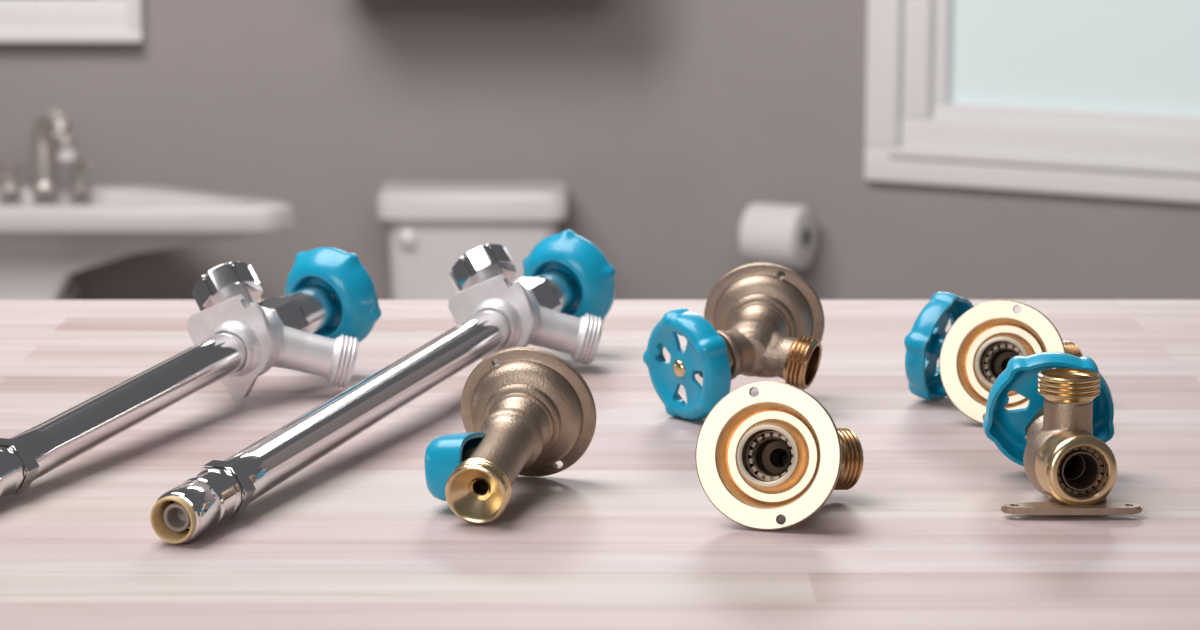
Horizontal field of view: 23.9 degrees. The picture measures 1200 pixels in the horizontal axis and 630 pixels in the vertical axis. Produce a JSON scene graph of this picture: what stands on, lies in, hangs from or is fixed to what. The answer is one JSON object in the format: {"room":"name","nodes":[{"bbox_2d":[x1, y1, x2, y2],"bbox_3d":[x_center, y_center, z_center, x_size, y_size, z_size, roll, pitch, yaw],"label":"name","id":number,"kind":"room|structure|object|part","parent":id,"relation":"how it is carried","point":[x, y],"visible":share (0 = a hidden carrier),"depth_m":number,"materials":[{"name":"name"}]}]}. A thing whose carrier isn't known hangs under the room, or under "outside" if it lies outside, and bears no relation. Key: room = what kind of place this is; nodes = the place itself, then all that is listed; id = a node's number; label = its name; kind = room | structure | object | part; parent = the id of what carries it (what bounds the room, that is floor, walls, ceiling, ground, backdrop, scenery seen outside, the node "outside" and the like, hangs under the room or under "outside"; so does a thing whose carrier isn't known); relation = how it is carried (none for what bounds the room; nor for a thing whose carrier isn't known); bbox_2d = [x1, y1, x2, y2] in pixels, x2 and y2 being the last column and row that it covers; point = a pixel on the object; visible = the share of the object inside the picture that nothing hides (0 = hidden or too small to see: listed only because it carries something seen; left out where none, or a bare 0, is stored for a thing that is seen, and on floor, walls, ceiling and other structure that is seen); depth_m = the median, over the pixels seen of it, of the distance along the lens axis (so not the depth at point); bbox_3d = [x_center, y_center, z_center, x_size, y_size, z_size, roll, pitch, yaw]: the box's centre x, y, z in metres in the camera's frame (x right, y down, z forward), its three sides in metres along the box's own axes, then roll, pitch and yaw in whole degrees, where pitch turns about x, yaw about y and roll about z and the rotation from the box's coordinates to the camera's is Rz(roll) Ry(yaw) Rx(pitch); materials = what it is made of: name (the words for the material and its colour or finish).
{"room":"bathroom","nodes":[
{"label":"bathroom","id":0,"kind":"room"},
{"bbox_2d":[0,0,639,299],"bbox_3d":[-1.700,-0.926,6.285,3.580,2.800,0.100,0,10,0],"label":"wall","id":1,"kind":"structure","parent":0,"point":[310,106],"depth_m":6.32,"materials":[{"name":"paint"}]},
{"bbox_2d":[0,0,144,41],"bbox_3d":[-1.450,-1.053,6.188,0.880,0.912,0.044,0,10,0],"label":"wall mirror","id":2,"kind":"object","parent":1,"relation":"attached to","point":[20,20],"visible":1,"depth_m":6.24,"materials":[{"name":"white paint"}]},
{"bbox_2d":[640,0,1199,299],"bbox_3d":[1.509,-0.791,5.529,3.220,2.800,0.120,6,12,29],"label":"wall","id":3,"kind":"structure","parent":0,"point":[743,103],"depth_m":6.11,"materials":[{"name":"paint"}]},
{"bbox_2d":[864,0,1199,202],"bbox_3d":[1.077,-0.872,5.703,1.135,1.273,0.094,6,12,29],"label":"window","id":4,"kind":"structure","parent":3,"relation":"in","point":[1081,97],"depth_m":5.88,"materials":[{"name":"white paint"}]},
{"bbox_3d":[1.093,-0.878,5.730,0.840,0.980,0.008,6,12,29],"label":"pane","id":5,"kind":"part","parent":4,"relation":"part of","materials":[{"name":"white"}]},
{"bbox_3d":[0.000,1.072,3.340,7.000,0.100,7.400,0,10,0],"label":"floor","id":6,"kind":"structure","parent":0,"visible":0},
{"bbox_2d":[0,186,292,299],"bbox_3d":[-1.280,0.127,6.143,1.270,0.776,0.350,0,10,0],"label":"pedestal sink","id":7,"kind":"object","parent":6,"relation":"on","point":[46,239],"visible":0.52,"depth_m":5.94,"materials":[{"name":"white ceramic"}]},
{"bbox_2d":[0,110,91,193],"bbox_3d":[-1.205,-0.351,6.101,0.230,0.182,0.124,0,10,0],"label":"sink faucet","id":8,"kind":"object","parent":7,"relation":"on","point":[52,129],"visible":1,"depth_m":6.11,"materials":[{"name":"silver metal"}]},
{"bbox_3d":[-1.285,-0.301,6.124,0.052,0.076,0.090,3,10,14],"label":"handle","id":9,"kind":"part","parent":8,"relation":"part of","materials":[{"name":"silver metal"}]},
{"bbox_3d":[-1.177,-0.351,6.099,0.060,0.182,0.147,-8,13,-39],"label":"spout","id":10,"kind":"part","parent":8,"relation":"part of","materials":[{"name":"silver metal"}]},
{"bbox_3d":[-1.125,-0.301,6.124,0.052,0.076,0.090,-3,10,-14],"label":"handle","id":11,"kind":"part","parent":8,"relation":"part of","materials":[{"name":"silver metal"}]},
{"bbox_2d":[376,178,568,299],"bbox_3d":[-0.277,0.139,6.056,0.416,0.783,0.705,0,10,0],"label":"toilet","id":12,"kind":"object","parent":6,"relation":"on","point":[432,223],"visible":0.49,"depth_m":6.13,"materials":[{"name":"white ceramic"}]},
{"bbox_3d":[-0.277,-0.252,6.221,0.416,0.071,0.242,0,10,0],"label":"tank lid","id":13,"kind":"part","parent":12,"relation":"part of","materials":[{"name":"white ceramic"}]},
{"bbox_3d":[-0.277,-0.046,6.264,0.372,0.355,0.210,0,10,0],"label":"tank","id":14,"kind":"part","parent":12,"relation":"part of","materials":[{"name":"white ceramic"}]},
{"bbox_2d":[0,300,1199,629],"bbox_3d":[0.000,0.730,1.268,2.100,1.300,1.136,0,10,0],"label":"tabletop","id":15,"kind":"object","parent":6,"relation":"on","point":[627,536],"visible":0.8,"depth_m":1.19,"materials":[{"name":"beige wood"}]},
{"bbox_2d":[0,247,381,497],"bbox_3d":[-0.216,0.023,1.332,0.086,0.068,0.348,5,11,28],"label":"frost free sillcock","id":16,"kind":"object","parent":15,"relation":"on","point":[329,305],"visible":1,"depth_m":1.40,"materials":[{"name":"silver metal"}]},
{"bbox_2d":[0,438,38,497],"bbox_3d":[-0.260,0.069,1.197,0.026,0.025,0.050,4,11,20],"label":"socket","id":17,"kind":"object","parent":16,"relation":"attached to","point":[19,457],"depth_m":1.21,"materials":[{"name":"silver metal"}]},
{"bbox_3d":[-0.183,0.016,1.406,0.047,0.054,0.008,4,11,22],"label":"wall plate","id":18,"kind":"part","parent":16,"relation":"part of","materials":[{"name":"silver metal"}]},
{"bbox_2d":[150,230,615,543],"bbox_3d":[-0.107,0.021,1.345,0.084,0.068,0.452,5,11,24],"label":"frost free sillcock","id":19,"kind":"object","parent":15,"relation":"on","point":[562,300],"visible":0.95,"depth_m":1.40,"materials":[{"name":"silver metal"}]},
{"bbox_2d":[156,460,255,542],"bbox_3d":[-0.163,0.076,1.159,0.026,0.024,0.050,3,11,19],"label":"socket","id":20,"kind":"object","parent":19,"relation":"attached to","point":[222,490],"depth_m":1.15,"materials":[{"name":"silver metal"}]},
{"bbox_3d":[-0.056,0.005,1.473,0.047,0.054,0.007,4,11,20],"label":"wall plate","id":21,"kind":"part","parent":19,"relation":"part of","materials":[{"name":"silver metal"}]},
{"bbox_2d":[424,347,595,523],"bbox_3d":[-0.041,0.050,1.206,0.061,0.060,0.097,2,10,13],"label":"valve","id":22,"kind":"object","parent":15,"relation":"on","point":[529,412],"visible":1,"depth_m":1.23,"materials":[{"name":"brown metal"}]},
{"bbox_3d":[-0.061,0.064,1.199,0.020,0.028,0.031,-2,2,25],"label":"lever handle","id":23,"kind":"part","parent":22,"relation":"part of","materials":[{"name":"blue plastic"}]},
{"bbox_2d":[643,262,824,419],"bbox_3d":[0.070,0.013,1.390,0.076,0.068,0.102,6,12,31],"label":"valve","id":24,"kind":"object","parent":15,"relation":"on","point":[757,321],"visible":1,"depth_m":1.38,"materials":[{"name":"brown metal"}]},
{"bbox_2d":[695,381,863,529],"bbox_3d":[0.079,0.052,1.194,0.061,0.059,0.084,3,11,18],"label":"valve","id":25,"kind":"object","parent":15,"relation":"on","point":[776,452],"visible":1,"depth_m":1.17,"materials":[{"name":"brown metal"}]},
{"bbox_2d":[904,291,1082,423],"bbox_3d":[0.192,0.017,1.392,0.086,0.060,0.084,4,11,19],"label":"valve","id":26,"kind":"object","parent":15,"relation":"on","point":[979,344],"visible":0.62,"depth_m":1.36,"materials":[{"name":"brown metal"}]},
{"bbox_2d":[983,352,1141,514],"bbox_3d":[0.197,0.049,1.220,0.060,0.057,0.095,0,10,0],"label":"valve","id":27,"kind":"object","parent":15,"relation":"on","point":[1066,423],"visible":1,"depth_m":1.20,"materials":[{"name":"brown metal"}]},
{"bbox_3d":[0.197,0.081,1.184,0.059,0.003,0.011,0,10,0],"label":"foot plate","id":28,"kind":"part","parent":27,"relation":"part of","materials":[{"name":"brown metal"}]},
{"bbox_2d":[1035,430,1116,505],"bbox_3d":[0.200,0.065,1.190,0.031,0.032,0.021,-1,10,-8],"label":"socket","id":29,"kind":"object","parent":27,"relation":"attached to","point":[1073,467],"depth_m":1.19,"materials":[{"name":"gold metal"}]},
{"bbox_3d":[0.380,-0.179,6.150,0.165,0.048,0.092,6,12,29],"label":"toilet paper holder","id":30,"kind":"object","parent":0,"visible":0},
{"bbox_2d":[739,203,817,268],"bbox_3d":[0.385,-0.171,6.104,0.132,0.136,0.136,6,12,29],"label":"toilet paper roll","id":31,"kind":"object","parent":30,"relation":"on","point":[768,232],"visible":0.98,"depth_m":6.06,"materials":[{"name":"paper"}]}
]}

